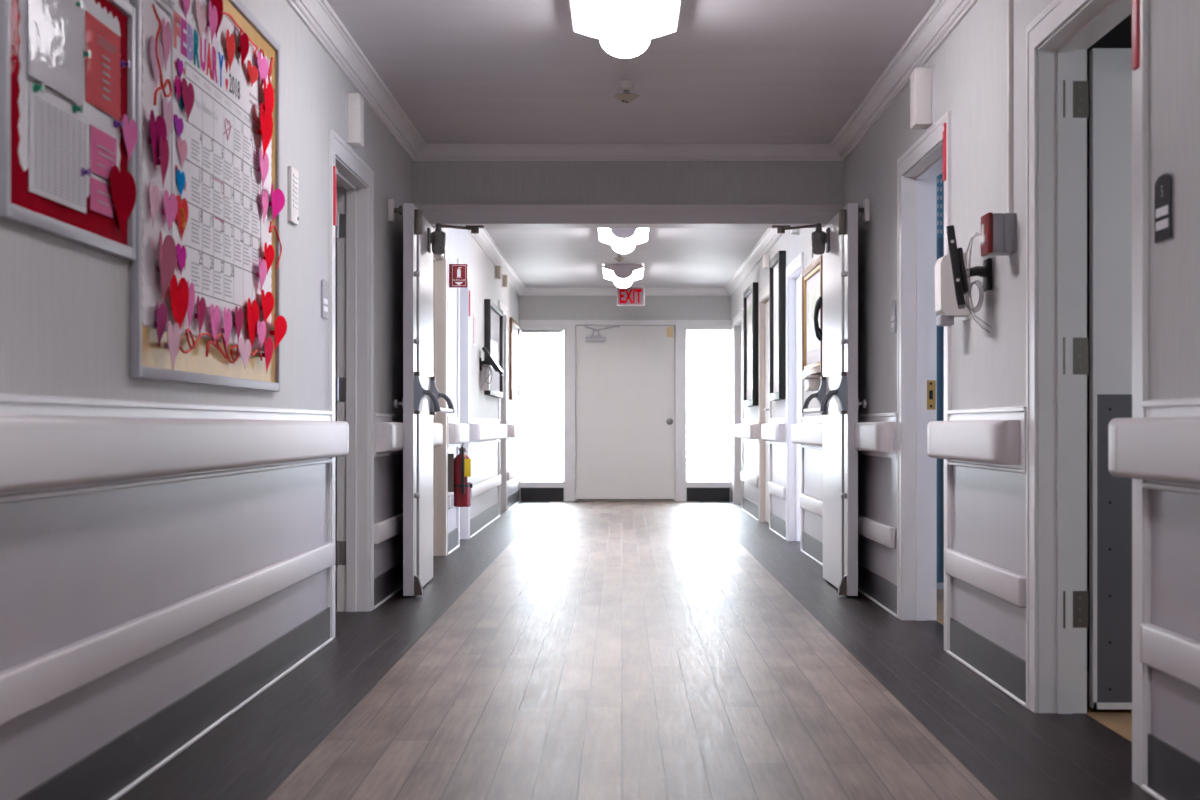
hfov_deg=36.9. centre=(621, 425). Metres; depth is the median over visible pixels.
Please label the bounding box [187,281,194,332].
heart
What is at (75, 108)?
pin
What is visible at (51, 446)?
handrail
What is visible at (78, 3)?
pin
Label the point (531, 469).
ground
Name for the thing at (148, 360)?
calendar board
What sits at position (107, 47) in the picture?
print
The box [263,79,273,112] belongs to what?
heart
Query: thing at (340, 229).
door
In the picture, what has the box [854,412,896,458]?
handrail
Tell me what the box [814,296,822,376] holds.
wall telephone
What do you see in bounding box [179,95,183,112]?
heart
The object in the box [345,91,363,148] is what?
box
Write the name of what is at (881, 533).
rail
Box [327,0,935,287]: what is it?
ceiling
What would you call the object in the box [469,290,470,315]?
flag
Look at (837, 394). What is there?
door
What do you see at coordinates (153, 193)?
heart
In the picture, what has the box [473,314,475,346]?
notice sheet
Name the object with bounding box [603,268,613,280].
diffuser
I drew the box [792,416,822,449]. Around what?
handrail
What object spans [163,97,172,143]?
heart
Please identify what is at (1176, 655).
rail
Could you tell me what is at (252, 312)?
heart
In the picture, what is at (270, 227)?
red yarn
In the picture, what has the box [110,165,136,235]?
heart
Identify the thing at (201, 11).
heart
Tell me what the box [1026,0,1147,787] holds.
trim
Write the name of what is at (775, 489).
rail
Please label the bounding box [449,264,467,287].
sign
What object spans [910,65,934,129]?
box
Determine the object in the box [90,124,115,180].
note
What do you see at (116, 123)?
pin
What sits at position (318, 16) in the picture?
trim
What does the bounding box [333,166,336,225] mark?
flag
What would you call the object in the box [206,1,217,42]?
heart
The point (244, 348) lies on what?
heart
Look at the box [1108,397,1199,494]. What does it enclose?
handrail
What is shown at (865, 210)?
holder
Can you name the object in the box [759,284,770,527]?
trim
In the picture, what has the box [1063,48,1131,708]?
door
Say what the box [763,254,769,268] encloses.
box
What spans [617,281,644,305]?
exit sign
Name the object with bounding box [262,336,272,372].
heart
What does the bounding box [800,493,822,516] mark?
rail
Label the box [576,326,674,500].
door
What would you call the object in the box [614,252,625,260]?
sprinkler head
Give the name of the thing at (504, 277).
box
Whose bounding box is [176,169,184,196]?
heart
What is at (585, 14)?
diffuser
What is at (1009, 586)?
rail
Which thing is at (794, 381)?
trim
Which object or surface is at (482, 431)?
handrail
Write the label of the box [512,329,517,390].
print
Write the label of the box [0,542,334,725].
rail
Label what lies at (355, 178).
trim
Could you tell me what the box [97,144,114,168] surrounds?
print
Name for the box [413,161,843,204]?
wall header
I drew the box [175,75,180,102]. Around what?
heart
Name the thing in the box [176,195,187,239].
heart
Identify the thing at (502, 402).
trim
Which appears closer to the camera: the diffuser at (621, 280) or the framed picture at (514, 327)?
the diffuser at (621, 280)
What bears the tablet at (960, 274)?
attached to the wall at (988, 370)
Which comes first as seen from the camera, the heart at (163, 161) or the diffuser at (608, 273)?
the heart at (163, 161)
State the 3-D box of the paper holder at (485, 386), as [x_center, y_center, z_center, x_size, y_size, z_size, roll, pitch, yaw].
[-1.143,-0.406,15.050,0.075,0.215,0.120,0,0,0]
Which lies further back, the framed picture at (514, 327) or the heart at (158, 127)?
the framed picture at (514, 327)
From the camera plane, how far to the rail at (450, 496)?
12.14 m
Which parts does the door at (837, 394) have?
closer arm, panic arm, panic arm, vertical rod, knob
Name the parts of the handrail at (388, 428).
rail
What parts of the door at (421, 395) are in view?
knob, vertical rod, panic arm, panic arm, closer arm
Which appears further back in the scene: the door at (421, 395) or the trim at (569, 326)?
the trim at (569, 326)
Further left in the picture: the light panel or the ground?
the light panel
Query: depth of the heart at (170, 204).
4.58 m
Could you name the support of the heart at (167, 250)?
attached to the calendar board at (148, 360)
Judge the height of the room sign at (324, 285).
0.158 m
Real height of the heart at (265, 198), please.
0.111 m
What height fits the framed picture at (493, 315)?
0.820 m
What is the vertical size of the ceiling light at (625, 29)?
0.142 m
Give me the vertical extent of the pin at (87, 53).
0.019 m
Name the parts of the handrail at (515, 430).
rail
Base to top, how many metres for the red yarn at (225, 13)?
0.112 m
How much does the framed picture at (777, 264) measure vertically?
1.135 m
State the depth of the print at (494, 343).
16.28 m
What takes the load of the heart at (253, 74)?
attached to the calendar board at (148, 360)
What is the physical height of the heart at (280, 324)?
0.124 m
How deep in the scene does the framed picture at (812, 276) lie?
11.63 m
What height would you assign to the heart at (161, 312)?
0.116 m
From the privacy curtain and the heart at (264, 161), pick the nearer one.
the heart at (264, 161)
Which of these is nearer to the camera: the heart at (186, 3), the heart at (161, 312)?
the heart at (161, 312)
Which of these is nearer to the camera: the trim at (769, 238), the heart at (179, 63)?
the heart at (179, 63)
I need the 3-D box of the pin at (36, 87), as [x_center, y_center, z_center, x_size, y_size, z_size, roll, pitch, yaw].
[-1.160,-0.671,3.572,0.022,0.019,0.019,0,0,0]
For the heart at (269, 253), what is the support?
attached to the calendar board at (148, 360)
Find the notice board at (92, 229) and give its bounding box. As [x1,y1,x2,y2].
[0,0,134,259]
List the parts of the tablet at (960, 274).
casing, arm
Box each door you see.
[335,213,345,607]
[393,203,483,595]
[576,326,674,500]
[764,301,768,522]
[772,203,866,595]
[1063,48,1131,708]
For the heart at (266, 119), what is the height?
0.177 m
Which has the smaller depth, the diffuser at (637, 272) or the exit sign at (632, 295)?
the diffuser at (637, 272)
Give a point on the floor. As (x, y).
(563, 650)
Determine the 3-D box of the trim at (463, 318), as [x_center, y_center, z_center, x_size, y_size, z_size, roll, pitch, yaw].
[-1.246,-0.167,13.335,0.159,2.058,0.942,0,0,0]
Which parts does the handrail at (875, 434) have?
rail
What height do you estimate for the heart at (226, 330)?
0.135 m
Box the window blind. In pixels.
[521,330,562,414]
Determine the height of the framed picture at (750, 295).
1.130 m
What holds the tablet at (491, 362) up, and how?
attached to the wall at (74, 568)
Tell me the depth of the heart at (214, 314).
5.10 m
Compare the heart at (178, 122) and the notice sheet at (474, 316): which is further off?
the notice sheet at (474, 316)
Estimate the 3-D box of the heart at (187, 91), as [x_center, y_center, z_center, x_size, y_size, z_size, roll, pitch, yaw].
[-1.160,-0.862,4.778,0.016,0.110,0.143,0,0,0]
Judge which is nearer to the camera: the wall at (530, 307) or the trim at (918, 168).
the trim at (918, 168)
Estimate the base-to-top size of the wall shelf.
0.095 m
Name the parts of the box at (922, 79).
plate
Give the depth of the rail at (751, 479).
17.10 m
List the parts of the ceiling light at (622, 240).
plate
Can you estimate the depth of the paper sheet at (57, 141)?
3.71 m
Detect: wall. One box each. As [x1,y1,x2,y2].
[0,0,518,799]
[519,296,730,319]
[731,0,1199,761]
[937,13,1131,671]
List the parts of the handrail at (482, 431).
rail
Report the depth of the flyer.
4.03 m
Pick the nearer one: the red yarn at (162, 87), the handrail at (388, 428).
the red yarn at (162, 87)
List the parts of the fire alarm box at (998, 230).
pull handle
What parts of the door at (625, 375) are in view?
closer arm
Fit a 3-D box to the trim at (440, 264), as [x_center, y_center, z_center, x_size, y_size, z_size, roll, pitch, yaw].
[-1.246,-0.167,11.535,0.159,2.058,1.042,0,0,0]
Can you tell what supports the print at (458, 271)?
attached to the sign at (458, 273)
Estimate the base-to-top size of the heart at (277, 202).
0.117 m
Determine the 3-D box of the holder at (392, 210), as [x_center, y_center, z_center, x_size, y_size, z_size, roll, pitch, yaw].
[-1.148,-1.091,9.120,0.066,0.115,0.080,0,0,0]
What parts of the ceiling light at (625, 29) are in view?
rail, plate, rail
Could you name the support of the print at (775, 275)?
attached to the framed picture at (777, 264)
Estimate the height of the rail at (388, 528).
0.096 m
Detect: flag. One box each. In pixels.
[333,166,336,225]
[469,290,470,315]
[942,122,945,180]
[1132,0,1139,69]
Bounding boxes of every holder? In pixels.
[388,199,402,222]
[480,365,489,389]
[858,199,869,222]
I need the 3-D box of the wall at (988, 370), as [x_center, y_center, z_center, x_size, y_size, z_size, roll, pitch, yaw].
[1.320,-0.358,8.750,0.140,2.440,23.700,0,0,0]
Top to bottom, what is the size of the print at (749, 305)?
0.810 m
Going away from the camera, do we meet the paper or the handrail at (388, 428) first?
the paper
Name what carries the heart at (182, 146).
attached to the calendar board at (148, 360)
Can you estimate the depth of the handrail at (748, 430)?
16.82 m
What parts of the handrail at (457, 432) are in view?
rail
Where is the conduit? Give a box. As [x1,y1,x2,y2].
[1008,0,1012,212]
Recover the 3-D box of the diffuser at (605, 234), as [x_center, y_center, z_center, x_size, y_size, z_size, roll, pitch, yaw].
[-0.136,-1.538,14.415,0.100,0.044,1.220,0,0,0]
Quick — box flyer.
[85,10,119,121]
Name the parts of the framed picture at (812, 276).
frame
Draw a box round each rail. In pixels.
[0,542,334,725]
[374,513,402,544]
[448,493,453,508]
[471,475,500,498]
[507,467,520,480]
[741,471,758,487]
[768,482,785,499]
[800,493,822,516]
[858,514,895,548]
[945,549,1025,607]
[1139,623,1199,688]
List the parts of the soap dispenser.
plate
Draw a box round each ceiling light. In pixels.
[569,0,680,58]
[598,228,649,253]
[602,264,643,287]
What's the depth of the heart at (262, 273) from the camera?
5.75 m
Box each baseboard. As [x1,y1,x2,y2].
[16,439,519,799]
[521,488,729,500]
[730,439,1199,799]
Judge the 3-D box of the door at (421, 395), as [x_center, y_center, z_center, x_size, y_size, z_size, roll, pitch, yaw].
[-0.967,-0.136,9.582,0.352,1.976,1.136,0,0,2]
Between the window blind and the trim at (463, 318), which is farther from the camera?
the window blind
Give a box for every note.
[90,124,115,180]
[90,177,112,217]
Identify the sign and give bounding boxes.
[321,279,327,319]
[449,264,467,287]
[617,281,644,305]
[891,299,896,333]
[1154,172,1173,243]
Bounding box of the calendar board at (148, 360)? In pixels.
[130,0,279,390]
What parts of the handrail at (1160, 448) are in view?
rail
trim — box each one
[286,0,977,160]
[329,129,373,638]
[414,144,841,160]
[415,205,843,227]
[433,245,447,555]
[457,259,469,545]
[467,228,785,295]
[498,301,506,514]
[519,320,730,500]
[733,310,742,503]
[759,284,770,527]
[786,252,803,549]
[897,111,950,651]
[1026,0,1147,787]
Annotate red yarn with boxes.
[152,4,171,104]
[179,328,262,363]
[222,12,274,92]
[269,221,281,268]
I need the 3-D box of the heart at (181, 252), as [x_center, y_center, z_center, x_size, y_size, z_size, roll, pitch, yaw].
[-1.163,-0.438,4.735,0.009,0.080,0.107,0,0,0]
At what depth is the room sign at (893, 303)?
8.23 m
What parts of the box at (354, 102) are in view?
plate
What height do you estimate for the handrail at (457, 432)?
0.208 m
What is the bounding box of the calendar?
[171,1,266,323]
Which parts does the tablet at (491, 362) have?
arm, casing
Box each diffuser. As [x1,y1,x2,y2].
[571,0,599,37]
[598,0,652,57]
[598,228,611,243]
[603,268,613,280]
[611,232,635,253]
[613,273,632,287]
[633,268,642,279]
[635,228,648,243]
[650,0,679,37]
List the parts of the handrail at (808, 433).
rail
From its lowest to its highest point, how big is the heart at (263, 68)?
0.111 m
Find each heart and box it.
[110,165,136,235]
[122,114,137,160]
[149,35,162,87]
[149,110,166,166]
[149,182,158,227]
[155,301,167,345]
[156,135,168,187]
[157,231,176,303]
[162,17,170,69]
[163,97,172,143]
[163,190,177,232]
[163,321,180,368]
[170,275,188,328]
[174,115,182,136]
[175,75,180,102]
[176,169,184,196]
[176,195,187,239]
[176,243,185,274]
[177,58,182,78]
[177,137,186,167]
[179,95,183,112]
[181,78,193,120]
[182,0,189,18]
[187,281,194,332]
[195,296,205,334]
[196,0,206,38]
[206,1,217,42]
[209,0,222,37]
[210,304,219,345]
[221,307,231,352]
[225,29,234,70]
[234,306,242,340]
[237,28,248,66]
[238,338,250,367]
[247,60,258,85]
[247,298,258,353]
[255,320,265,348]
[256,258,266,290]
[257,51,268,87]
[258,101,272,156]
[258,149,268,187]
[260,188,268,222]
[261,289,273,322]
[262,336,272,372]
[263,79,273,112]
[263,242,274,273]
[269,184,284,221]
[270,313,286,349]
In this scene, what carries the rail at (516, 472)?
attached to the wall at (74, 568)
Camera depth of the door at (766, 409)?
15.90 m
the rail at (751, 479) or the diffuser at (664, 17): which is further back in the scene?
the rail at (751, 479)
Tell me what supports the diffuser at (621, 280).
attached to the ceiling light at (623, 275)
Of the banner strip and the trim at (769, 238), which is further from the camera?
the trim at (769, 238)
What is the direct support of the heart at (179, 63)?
attached to the calendar board at (148, 360)
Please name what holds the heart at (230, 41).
attached to the calendar board at (148, 360)
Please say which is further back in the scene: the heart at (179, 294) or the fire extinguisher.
the fire extinguisher
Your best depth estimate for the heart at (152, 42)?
4.47 m
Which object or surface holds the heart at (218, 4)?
attached to the calendar board at (148, 360)
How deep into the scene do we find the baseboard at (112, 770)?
4.97 m
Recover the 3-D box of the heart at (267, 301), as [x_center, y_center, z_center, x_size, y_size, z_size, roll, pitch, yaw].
[-1.155,-0.382,5.807,0.026,0.111,0.211,0,0,0]
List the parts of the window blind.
head rail, rail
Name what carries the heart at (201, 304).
attached to the calendar board at (148, 360)
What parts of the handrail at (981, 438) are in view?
rail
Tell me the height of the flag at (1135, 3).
0.280 m
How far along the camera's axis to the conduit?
5.75 m
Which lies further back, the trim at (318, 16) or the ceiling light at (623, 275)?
the ceiling light at (623, 275)
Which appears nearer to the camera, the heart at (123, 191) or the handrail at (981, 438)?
the heart at (123, 191)
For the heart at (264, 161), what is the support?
attached to the calendar board at (148, 360)
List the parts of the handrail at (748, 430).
rail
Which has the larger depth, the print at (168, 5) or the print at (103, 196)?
the print at (168, 5)
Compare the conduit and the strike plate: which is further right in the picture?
the conduit
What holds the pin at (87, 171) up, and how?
attached to the notice board at (92, 229)
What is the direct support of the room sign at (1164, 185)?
attached to the wall at (988, 370)
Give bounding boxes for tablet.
[480,347,503,388]
[946,225,991,332]
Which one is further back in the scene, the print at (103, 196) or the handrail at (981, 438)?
the handrail at (981, 438)
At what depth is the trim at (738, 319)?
19.93 m
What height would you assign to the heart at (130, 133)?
0.109 m
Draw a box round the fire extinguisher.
[448,443,472,506]
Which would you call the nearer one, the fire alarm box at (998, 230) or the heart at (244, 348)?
the heart at (244, 348)
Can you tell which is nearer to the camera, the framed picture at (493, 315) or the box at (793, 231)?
the box at (793, 231)
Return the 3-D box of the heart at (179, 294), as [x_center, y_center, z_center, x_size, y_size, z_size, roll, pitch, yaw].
[-1.158,-0.306,4.671,0.021,0.166,0.200,0,0,0]
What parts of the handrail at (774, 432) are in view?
rail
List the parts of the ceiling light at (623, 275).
plate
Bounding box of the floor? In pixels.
[118,501,1156,799]
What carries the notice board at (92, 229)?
attached to the wall at (74, 568)
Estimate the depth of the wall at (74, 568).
4.88 m
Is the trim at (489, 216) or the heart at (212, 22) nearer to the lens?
the heart at (212, 22)
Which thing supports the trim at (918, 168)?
attached to the wall at (988, 370)
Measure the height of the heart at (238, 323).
0.110 m
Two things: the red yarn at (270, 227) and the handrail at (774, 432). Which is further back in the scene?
the handrail at (774, 432)
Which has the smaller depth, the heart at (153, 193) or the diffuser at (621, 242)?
the heart at (153, 193)
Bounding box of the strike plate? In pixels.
[927,380,935,409]
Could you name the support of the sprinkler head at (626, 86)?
attached to the ceiling
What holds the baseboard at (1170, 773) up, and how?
attached to the wall at (988, 370)
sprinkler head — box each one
[614,80,638,102]
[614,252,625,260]
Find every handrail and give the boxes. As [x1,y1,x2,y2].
[0,393,348,503]
[374,413,403,456]
[433,423,442,446]
[448,417,467,447]
[470,418,506,444]
[507,420,525,439]
[735,419,758,441]
[761,418,785,444]
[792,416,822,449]
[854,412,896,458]
[927,406,1025,473]
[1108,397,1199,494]
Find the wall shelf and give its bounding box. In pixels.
[802,375,822,390]
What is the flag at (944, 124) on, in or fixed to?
attached to the wall at (988, 370)
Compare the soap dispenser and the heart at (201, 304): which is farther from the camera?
the soap dispenser
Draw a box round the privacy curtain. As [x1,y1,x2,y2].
[937,172,943,582]
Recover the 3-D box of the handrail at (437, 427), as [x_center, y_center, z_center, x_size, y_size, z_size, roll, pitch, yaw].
[-1.136,0.043,10.685,0.089,0.208,0.650,0,0,0]
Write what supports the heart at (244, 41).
attached to the calendar board at (148, 360)
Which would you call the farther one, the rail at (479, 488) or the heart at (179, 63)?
the rail at (479, 488)
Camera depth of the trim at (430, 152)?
10.10 m
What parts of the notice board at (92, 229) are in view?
scalloped panel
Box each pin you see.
[33,83,44,92]
[72,104,82,112]
[76,0,82,7]
[81,167,90,175]
[83,49,90,57]
[113,120,123,127]
[121,60,129,67]
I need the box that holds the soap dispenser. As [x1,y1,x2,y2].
[935,251,970,325]
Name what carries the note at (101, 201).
attached to the notice board at (92, 229)
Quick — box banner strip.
[155,0,174,15]
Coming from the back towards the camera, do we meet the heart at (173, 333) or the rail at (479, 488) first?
the rail at (479, 488)
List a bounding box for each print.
[97,34,117,100]
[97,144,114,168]
[97,190,110,205]
[162,0,174,10]
[452,265,465,285]
[491,340,497,361]
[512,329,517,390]
[747,303,751,389]
[774,274,777,382]
[808,285,819,351]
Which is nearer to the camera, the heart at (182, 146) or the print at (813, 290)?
the heart at (182, 146)
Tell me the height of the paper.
0.296 m
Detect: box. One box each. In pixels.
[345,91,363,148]
[495,265,500,278]
[502,274,507,287]
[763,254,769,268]
[791,229,799,235]
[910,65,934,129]
[980,212,1015,255]
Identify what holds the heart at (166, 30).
attached to the calendar board at (148, 360)
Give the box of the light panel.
[288,166,298,224]
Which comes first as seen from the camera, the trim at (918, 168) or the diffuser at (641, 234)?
the trim at (918, 168)
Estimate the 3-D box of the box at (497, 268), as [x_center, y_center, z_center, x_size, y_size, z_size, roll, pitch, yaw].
[-1.153,-1.431,16.750,0.055,0.127,0.132,0,0,0]
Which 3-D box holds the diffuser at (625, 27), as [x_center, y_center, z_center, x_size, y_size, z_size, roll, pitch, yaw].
[0.012,-1.498,6.425,0.196,0.120,1.220,0,0,0]
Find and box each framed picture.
[484,299,502,397]
[509,317,519,400]
[743,282,757,406]
[769,251,785,400]
[802,255,822,376]
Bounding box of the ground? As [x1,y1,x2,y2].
[521,459,728,480]
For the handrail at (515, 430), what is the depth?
18.81 m
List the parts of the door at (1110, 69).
armour plate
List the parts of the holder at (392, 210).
plate, magnet stem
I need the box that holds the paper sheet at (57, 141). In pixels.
[29,80,85,213]
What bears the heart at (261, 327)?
attached to the calendar board at (148, 360)
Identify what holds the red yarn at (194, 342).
attached to the calendar board at (148, 360)
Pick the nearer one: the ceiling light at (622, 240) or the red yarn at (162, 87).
the red yarn at (162, 87)
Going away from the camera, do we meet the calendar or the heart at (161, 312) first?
the heart at (161, 312)
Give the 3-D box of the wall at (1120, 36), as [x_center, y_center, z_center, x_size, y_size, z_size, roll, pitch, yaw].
[2.915,-0.383,6.350,3.050,2.490,6.400,0,0,0]
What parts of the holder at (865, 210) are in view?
magnet stem, plate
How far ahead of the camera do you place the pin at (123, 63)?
4.19 m

